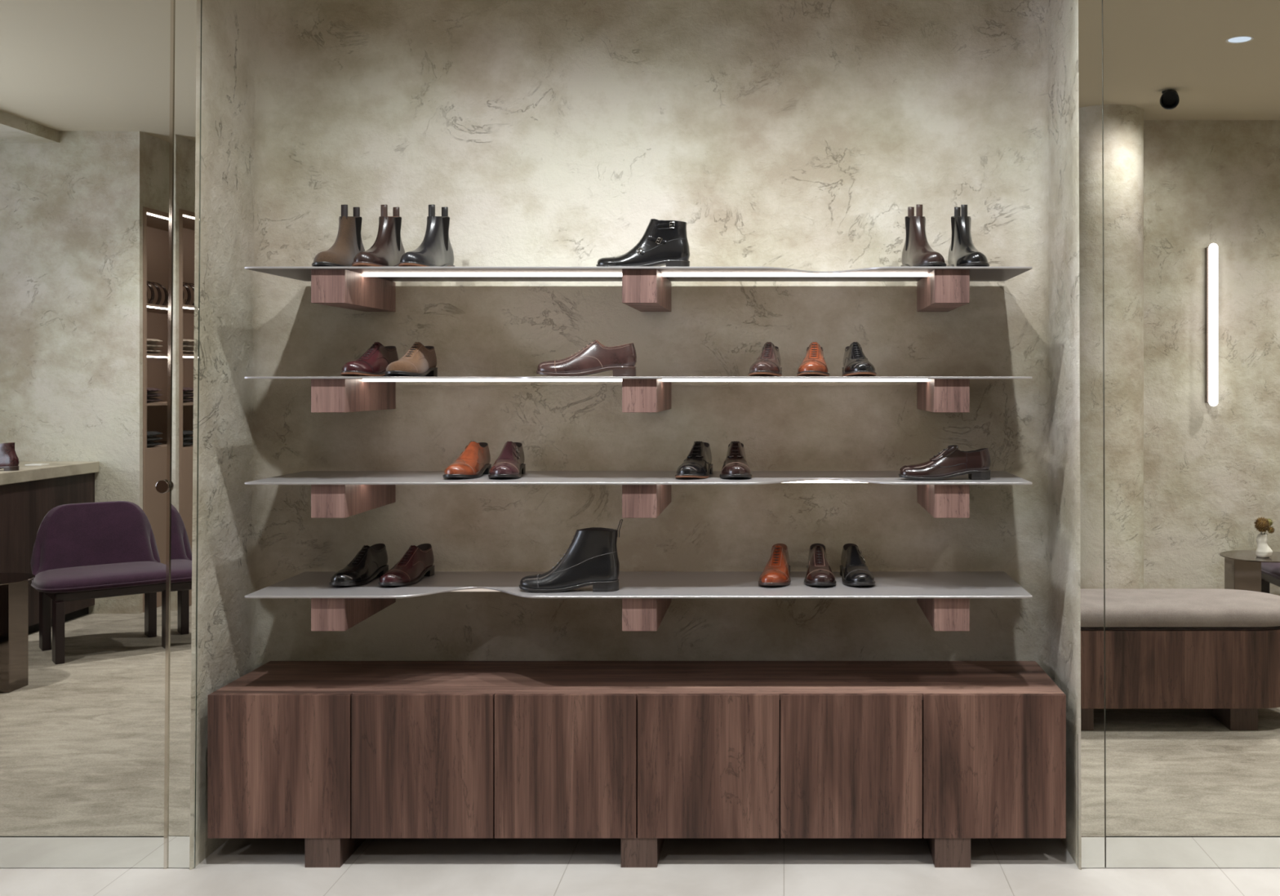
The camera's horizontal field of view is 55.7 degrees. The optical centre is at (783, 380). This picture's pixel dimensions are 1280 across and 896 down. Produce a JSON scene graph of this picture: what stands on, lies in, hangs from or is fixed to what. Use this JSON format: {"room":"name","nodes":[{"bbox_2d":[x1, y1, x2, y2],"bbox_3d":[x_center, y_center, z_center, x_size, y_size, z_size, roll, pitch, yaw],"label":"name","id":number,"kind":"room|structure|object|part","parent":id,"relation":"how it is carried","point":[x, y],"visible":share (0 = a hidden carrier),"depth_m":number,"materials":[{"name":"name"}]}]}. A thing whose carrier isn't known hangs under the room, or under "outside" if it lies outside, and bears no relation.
{"room":"shoe store","nodes":[
{"label":"shoe store","id":0,"kind":"room"},
{"bbox_2d":[0,835,164,836],"bbox_3d":[-3.775,-0.050,3.873,3.850,3.147,0.255,0,0,0],"label":"wall","id":1,"kind":"structure","parent":0,"point":[0,836],"depth_m":3.75,"materials":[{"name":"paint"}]},
{"bbox_2d":[0,0,170,835],"bbox_3d":[-2.477,-0.098,3.738,1.137,3.042,0.006,0,0,0],"label":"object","id":2,"kind":"object","parent":1,"relation":"attached to","point":[85,84],"visible":1,"depth_m":3.73,"materials":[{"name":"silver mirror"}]},
{"bbox_2d":[155,480,169,493],"bbox_3d":[-1.933,0.332,3.725,0.042,0.042,0.010,0,0,0],"label":"door knob","id":3,"kind":"object","parent":1,"relation":"attached to","point":[162,486],"visible":1,"depth_m":3.72,"materials":[{"name":"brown metal"}]},
{"bbox_2d":[163,0,174,869],"bbox_3d":[-1.917,-0.048,3.735,0.035,3.143,0.008,0,0,0],"label":"trim","id":4,"kind":"structure","parent":1,"relation":"attached to","point":[172,2],"depth_m":3.73,"materials":[{"name":"silver metal"}]},
{"bbox_2d":[167,0,201,867],"bbox_3d":[-1.871,-0.049,3.738,0.111,3.141,0.006,0,0,1],"label":"wall panel","id":5,"kind":"object","parent":1,"relation":"attached to","point":[185,11],"visible":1,"depth_m":3.73,"materials":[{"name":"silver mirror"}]},
{"bbox_2d":[0,836,164,867],"bbox_3d":[-2.489,1.474,3.738,1.114,0.096,0.006,0,0,0],"label":"mirror","id":6,"kind":"object","parent":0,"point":[15,851],"visible":1,"depth_m":3.73,"materials":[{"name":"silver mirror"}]},
{"bbox_2d":[189,0,255,870],"bbox_3d":[-1.833,-0.059,3.922,0.033,3.167,0.400,0,0,0],"label":"wall","id":7,"kind":"structure","parent":0,"point":[228,26],"depth_m":3.89,"materials":[{"name":"paint"}]},
{"bbox_2d":[0,835,1279,895],"bbox_3d":[-0.550,1.549,3.939,10.300,0.050,0.922,0,0,0],"label":"floor","id":8,"kind":"structure","parent":0,"point":[239,867],"depth_m":3.71,"materials":[{"name":"tile"}]},
{"bbox_2d":[207,661,1066,867],"bbox_3d":[-0.460,1.254,3.967,2.682,0.540,0.455,0,0,0],"label":"storage cabinet","id":9,"kind":"object","parent":8,"relation":"on","point":[334,756],"visible":1,"depth_m":3.74,"materials":[{"name":"brown wood"}]},
{"bbox_3d":[-1.579,1.208,3.749,0.445,0.448,0.019,0,0,0],"label":"door","id":10,"kind":"part","parent":9,"relation":"part of","materials":[{"name":"brown wood"}]},
{"bbox_3d":[-1.131,1.208,3.749,0.443,0.448,0.019,0,0,0],"label":"door","id":11,"kind":"part","parent":9,"relation":"part of","materials":[{"name":"brown wood"}]},
{"bbox_3d":[-0.683,1.208,3.749,0.443,0.448,0.019,0,0,0],"label":"door","id":12,"kind":"part","parent":9,"relation":"part of","materials":[{"name":"brown wood"}]},
{"bbox_3d":[-0.236,1.208,3.749,0.443,0.448,0.019,0,0,0],"label":"door","id":13,"kind":"part","parent":9,"relation":"part of","materials":[{"name":"brown wood"}]},
{"bbox_3d":[0.210,1.208,3.749,0.443,0.448,0.019,0,0,0],"label":"door","id":14,"kind":"part","parent":9,"relation":"part of","materials":[{"name":"brown wood"}]},
{"bbox_3d":[0.659,1.208,3.749,0.445,0.448,0.019,0,0,0],"label":"door","id":15,"kind":"part","parent":9,"relation":"part of","materials":[{"name":"brown wood"}]},
{"bbox_2d":[249,0,1050,677],"bbox_3d":[-0.462,-0.059,4.172,2.762,3.167,0.100,0,0,0],"label":"wall","id":16,"kind":"structure","parent":0,"point":[799,135],"depth_m":4.22,"materials":[{"name":"paint"}]},
{"bbox_2d":[311,269,395,311],"bbox_3d":[-1.423,-0.294,3.981,0.106,0.105,0.491,0,0,0],"label":"shelf bracket","id":17,"kind":"object","parent":16,"relation":"attached to","point":[339,288],"visible":0.98,"depth_m":3.81,"materials":[{"name":"brown wood"}]},
{"bbox_2d":[311,378,395,413],"bbox_3d":[-1.423,0.049,3.981,0.106,0.105,0.491,0,0,0],"label":"shelf bracket","id":18,"kind":"object","parent":16,"relation":"attached to","point":[327,395],"visible":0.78,"depth_m":3.78,"materials":[{"name":"brown wood"}]},
{"bbox_2d":[311,484,395,518],"bbox_3d":[-1.423,0.378,3.981,0.106,0.105,0.491,0,0,0],"label":"shelf bracket","id":19,"kind":"object","parent":16,"relation":"attached to","point":[327,501],"visible":0.76,"depth_m":3.75,"materials":[{"name":"brown wood"}]},
{"bbox_2d":[311,598,395,631],"bbox_3d":[-1.423,0.731,3.981,0.106,0.105,0.491,0,0,0],"label":"shelf bracket","id":20,"kind":"object","parent":16,"relation":"attached to","point":[326,614],"visible":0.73,"depth_m":3.73,"materials":[{"name":"brown wood"}]},
{"bbox_2d":[622,269,671,311],"bbox_3d":[-0.451,-0.294,3.981,0.108,0.105,0.491,0,0,0],"label":"shelf bracket","id":21,"kind":"object","parent":16,"relation":"attached to","point":[642,290],"visible":0.98,"depth_m":3.73,"materials":[{"name":"brown wood"}]},
{"bbox_2d":[244,266,1031,281],"bbox_3d":[-0.453,-0.345,3.959,2.452,0.015,0.478,0,0,0],"label":"wall shelf","id":22,"kind":"object","parent":21,"relation":"on","point":[302,273],"visible":0.89,"depth_m":3.89,"materials":[{"name":"silver metal"}]},
{"bbox_2d":[311,204,364,266],"bbox_3d":[-1.444,-0.468,3.905,0.106,0.229,0.309,0,0,1],"label":"boot","id":23,"kind":"object","parent":22,"relation":"on","point":[348,243],"visible":0.84,"depth_m":3.90,"materials":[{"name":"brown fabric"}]},
{"bbox_2d":[351,204,404,266],"bbox_3d":[-1.315,-0.468,3.905,0.106,0.229,0.309,0,0,3],"label":"boot","id":24,"kind":"object","parent":22,"relation":"on","point":[387,250],"visible":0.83,"depth_m":3.90,"materials":[{"name":"brown leather"}]},
{"bbox_2d":[398,204,454,266],"bbox_3d":[-1.160,-0.468,3.904,0.106,0.229,0.309,0,0,7],"label":"boot","id":25,"kind":"object","parent":22,"relation":"on","point":[436,250],"visible":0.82,"depth_m":3.91,"materials":[{"name":"leather"}]},
{"bbox_2d":[595,218,689,266],"bbox_3d":[-0.453,-0.436,3.857,0.300,0.165,0.102,0,0,0],"label":"boot","id":26,"kind":"object","parent":22,"relation":"on","point":[663,242],"visible":0.91,"depth_m":3.83,"materials":[{"name":"black leather"}]},
{"bbox_2d":[900,204,946,266],"bbox_3d":[0.450,-0.468,3.904,0.106,0.229,0.309,0,0,-9],"label":"boot","id":27,"kind":"object","parent":22,"relation":"on","point":[917,251],"visible":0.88,"depth_m":3.90,"materials":[{"name":"brown leather"}]},
{"bbox_2d":[946,204,989,266],"bbox_3d":[0.595,-0.468,3.905,0.106,0.229,0.309,0,0,-4],"label":"boot","id":28,"kind":"object","parent":22,"relation":"on","point":[962,252],"visible":0.89,"depth_m":3.90,"materials":[{"name":"black leather"}]},
{"bbox_2d":[622,378,671,413],"bbox_3d":[-0.451,0.049,3.981,0.108,0.105,0.491,0,0,0],"label":"shelf bracket","id":29,"kind":"object","parent":16,"relation":"attached to","point":[638,395],"visible":0.89,"depth_m":3.73,"materials":[{"name":"brown wood"}]},
{"bbox_2d":[244,377,1031,382],"bbox_3d":[-0.453,-0.003,3.959,2.452,0.015,0.478,0,0,0],"label":"wall shelf","id":30,"kind":"object","parent":29,"relation":"on","point":[364,379],"visible":0.96,"depth_m":3.89,"materials":[{"name":"silver metal"}]},
{"bbox_2d":[340,342,399,377],"bbox_3d":[-1.345,-0.068,3.905,0.106,0.113,0.310,0,0,6],"label":"shoe","id":31,"kind":"object","parent":30,"relation":"on","point":[375,362],"visible":0.93,"depth_m":3.86,"materials":[{"name":"red leather"}]},
{"bbox_2d":[384,342,437,377],"bbox_3d":[-1.210,-0.068,3.905,0.106,0.113,0.310,0,0,3],"label":"shoe","id":32,"kind":"object","parent":30,"relation":"on","point":[420,361],"visible":1,"depth_m":3.87,"materials":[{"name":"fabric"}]},
{"bbox_2d":[536,340,636,376],"bbox_3d":[-0.632,-0.070,3.837,0.319,0.117,0.109,0,0,0],"label":"shoe","id":33,"kind":"object","parent":30,"relation":"on","point":[595,357],"visible":1,"depth_m":3.81,"materials":[{"name":"brown leather"}]},
{"bbox_2d":[748,342,782,377],"bbox_3d":[-0.055,-0.068,3.905,0.106,0.113,0.310,0,0,4],"label":"shoe","id":34,"kind":"object","parent":30,"relation":"on","point":[767,364],"visible":1,"depth_m":3.81,"materials":[{"name":"brown leather"}]},
{"bbox_2d":[796,342,829,377],"bbox_3d":[0.096,-0.068,3.905,0.106,0.113,0.310,0,0,2],"label":"shoe","id":35,"kind":"object","parent":30,"relation":"on","point":[814,364],"visible":1,"depth_m":3.80,"materials":[{"name":"orange leather"}]},
{"bbox_2d":[841,342,876,377],"bbox_3d":[0.239,-0.068,3.905,0.106,0.113,0.310,0,0,-2],"label":"shoe","id":36,"kind":"object","parent":30,"relation":"on","point":[855,364],"visible":1,"depth_m":3.81,"materials":[{"name":"black leather"}]},
{"bbox_2d":[622,484,671,518],"bbox_3d":[-0.451,0.378,3.981,0.108,0.105,0.491,0,0,0],"label":"shelf bracket","id":37,"kind":"object","parent":16,"relation":"attached to","point":[638,501],"visible":0.76,"depth_m":3.73,"materials":[{"name":"brown wood"}]},
{"bbox_2d":[244,471,1031,484],"bbox_3d":[-0.453,0.326,3.959,2.452,0.015,0.478,0,0,0],"label":"wall shelf","id":38,"kind":"object","parent":37,"relation":"on","point":[305,477],"visible":0.89,"depth_m":3.84,"materials":[{"name":"silver metal"}]},
{"bbox_2d":[442,441,491,478],"bbox_3d":[-1.044,0.261,3.965,0.106,0.114,0.310,0,0,3],"label":"shoe","id":39,"kind":"object","parent":38,"relation":"on","point":[473,462],"visible":0.98,"depth_m":3.92,"materials":[{"name":"orange leather"}]},
{"bbox_2d":[488,441,525,478],"bbox_3d":[-0.912,0.261,3.965,0.106,0.114,0.310,0,0,-2],"label":"shoe","id":40,"kind":"object","parent":38,"relation":"on","point":[509,464],"visible":1,"depth_m":3.91,"materials":[{"name":"leather"}]},
{"bbox_2d":[675,441,712,478],"bbox_3d":[-0.292,0.261,3.965,0.106,0.114,0.310,0,0,5],"label":"shoe","id":41,"kind":"object","parent":38,"relation":"on","point":[697,464],"visible":1,"depth_m":3.90,"materials":[{"name":"black leather"}]},
{"bbox_2d":[719,441,751,478],"bbox_3d":[-0.158,0.261,3.965,0.106,0.114,0.310,0,0,-1],"label":"shoe","id":42,"kind":"object","parent":38,"relation":"on","point":[735,465],"visible":1,"depth_m":3.88,"materials":[{"name":"brown leather"}]},
{"bbox_2d":[898,444,991,480],"bbox_3d":[0.515,0.263,3.837,0.297,0.109,0.101,0,0,0],"label":"shoe","id":43,"kind":"object","parent":38,"relation":"on","point":[951,462],"visible":1,"depth_m":3.81,"materials":[{"name":"brown leather"}]},
{"bbox_2d":[622,598,671,631],"bbox_3d":[-0.451,0.731,3.981,0.108,0.105,0.491,0,0,0],"label":"shelf bracket","id":44,"kind":"object","parent":16,"relation":"attached to","point":[637,614],"visible":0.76,"depth_m":3.73,"materials":[{"name":"brown wood"}]},
{"bbox_2d":[244,571,1031,598],"bbox_3d":[-0.453,0.679,3.959,2.452,0.015,0.478,0,0,0],"label":"wall shelf","id":45,"kind":"object","parent":44,"relation":"on","point":[307,584],"visible":0.86,"depth_m":3.90,"materials":[{"name":"silver metal"}]},
{"bbox_2d":[329,543,388,586],"bbox_3d":[-1.417,0.614,4.010,0.106,0.113,0.310,0,0,7],"label":"shoe","id":46,"kind":"object","parent":45,"relation":"on","point":[371,562],"visible":0.98,"depth_m":3.98,"materials":[{"name":"black leather"}]},
{"bbox_2d":[378,543,435,586],"bbox_3d":[-1.259,0.614,4.010,0.106,0.113,0.310,0,0,7],"label":"shoe","id":47,"kind":"object","parent":45,"relation":"on","point":[417,562],"visible":1,"depth_m":3.98,"materials":[{"name":"red leather"}]},
{"bbox_2d":[519,519,622,592],"bbox_3d":[-0.681,0.558,3.827,0.328,0.225,0.108,0,0,0],"label":"boot","id":48,"kind":"object","parent":45,"relation":"on","point":[591,557],"visible":1,"depth_m":3.80,"materials":[{"name":"black leather"}]},
{"bbox_2d":[758,543,791,586],"bbox_3d":[-0.026,0.614,4.010,0.106,0.113,0.310,0,0,4],"label":"shoe","id":49,"kind":"object","parent":45,"relation":"on","point":[776,571],"visible":1,"depth_m":3.94,"materials":[{"name":"leather"}]},
{"bbox_2d":[804,543,836,586],"bbox_3d":[0.119,0.614,4.010,0.106,0.113,0.310,0,0,0],"label":"shoe","id":50,"kind":"object","parent":45,"relation":"on","point":[819,572],"visible":1,"depth_m":3.94,"materials":[{"name":"brown leather"}]},
{"bbox_2d":[840,543,875,586],"bbox_3d":[0.241,0.614,4.010,0.106,0.114,0.310,0,0,-4],"label":"shoe","id":51,"kind":"object","parent":45,"relation":"on","point":[854,571],"visible":1,"depth_m":3.95,"materials":[{"name":"black leather"}]},
{"bbox_2d":[916,269,969,311],"bbox_3d":[0.524,-0.294,3.981,0.110,0.105,0.491,0,0,0],"label":"shelf bracket","id":52,"kind":"object","parent":16,"relation":"attached to","point":[943,290],"visible":0.98,"depth_m":3.73,"materials":[{"name":"brown wood"}]},
{"bbox_2d":[916,378,969,413],"bbox_3d":[0.524,0.049,3.981,0.110,0.105,0.491,0,0,0],"label":"shelf bracket","id":53,"kind":"object","parent":16,"relation":"attached to","point":[935,395],"visible":0.89,"depth_m":3.73,"materials":[{"name":"brown wood"}]},
{"bbox_2d":[916,484,969,518],"bbox_3d":[0.524,0.378,3.981,0.110,0.105,0.491,0,0,0],"label":"shelf bracket","id":54,"kind":"object","parent":16,"relation":"attached to","point":[940,501],"visible":0.76,"depth_m":3.73,"materials":[{"name":"brown wood"}]},
{"bbox_2d":[916,598,969,631],"bbox_3d":[0.524,0.731,3.981,0.110,0.105,0.491,0,0,0],"label":"shelf bracket","id":55,"kind":"object","parent":16,"relation":"attached to","point":[942,614],"visible":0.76,"depth_m":3.73,"materials":[{"name":"brown wood"}]},
{"bbox_2d":[1048,0,1081,870],"bbox_3d":[0.916,-0.059,3.922,0.017,3.167,0.400,0,0,0],"label":"wall","id":56,"kind":"structure","parent":0,"point":[1063,15],"depth_m":3.88,"materials":[{"name":"paint"}]},
{"bbox_2d":[1102,14,1279,867],"bbox_3d":[2.764,-0.050,3.873,3.673,3.147,0.255,0,0,0],"label":"glass panel","id":57,"kind":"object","parent":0,"point":[1102,15],"depth_m":3.75,"materials":[{"name":"glass"}]},
{"bbox_2d":[1077,0,1104,867],"bbox_3d":[0.955,-0.049,3.738,0.092,3.141,0.006,0,0,0],"label":"mirror","id":58,"kind":"object","parent":57,"relation":"attached to","point":[1090,11],"visible":1,"depth_m":3.73,"materials":[{"name":"silver metal"}]},
{"bbox_2d":[1102,0,1279,835],"bbox_3d":[1.670,-0.098,3.738,1.353,3.042,0.006,0,0,0],"label":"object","id":59,"kind":"object","parent":57,"relation":"attached to","point":[1191,88],"visible":1,"depth_m":3.73,"materials":[{"name":"silver metal"}]},
{"bbox_2d":[1105,836,1279,867],"bbox_3d":[1.676,1.474,3.738,1.342,0.096,0.006,0,0,0],"label":"mirror","id":60,"kind":"object","parent":57,"relation":"attached to","point":[1120,851],"visible":1,"depth_m":3.73,"materials":[{"name":"silver metal"}]}
]}

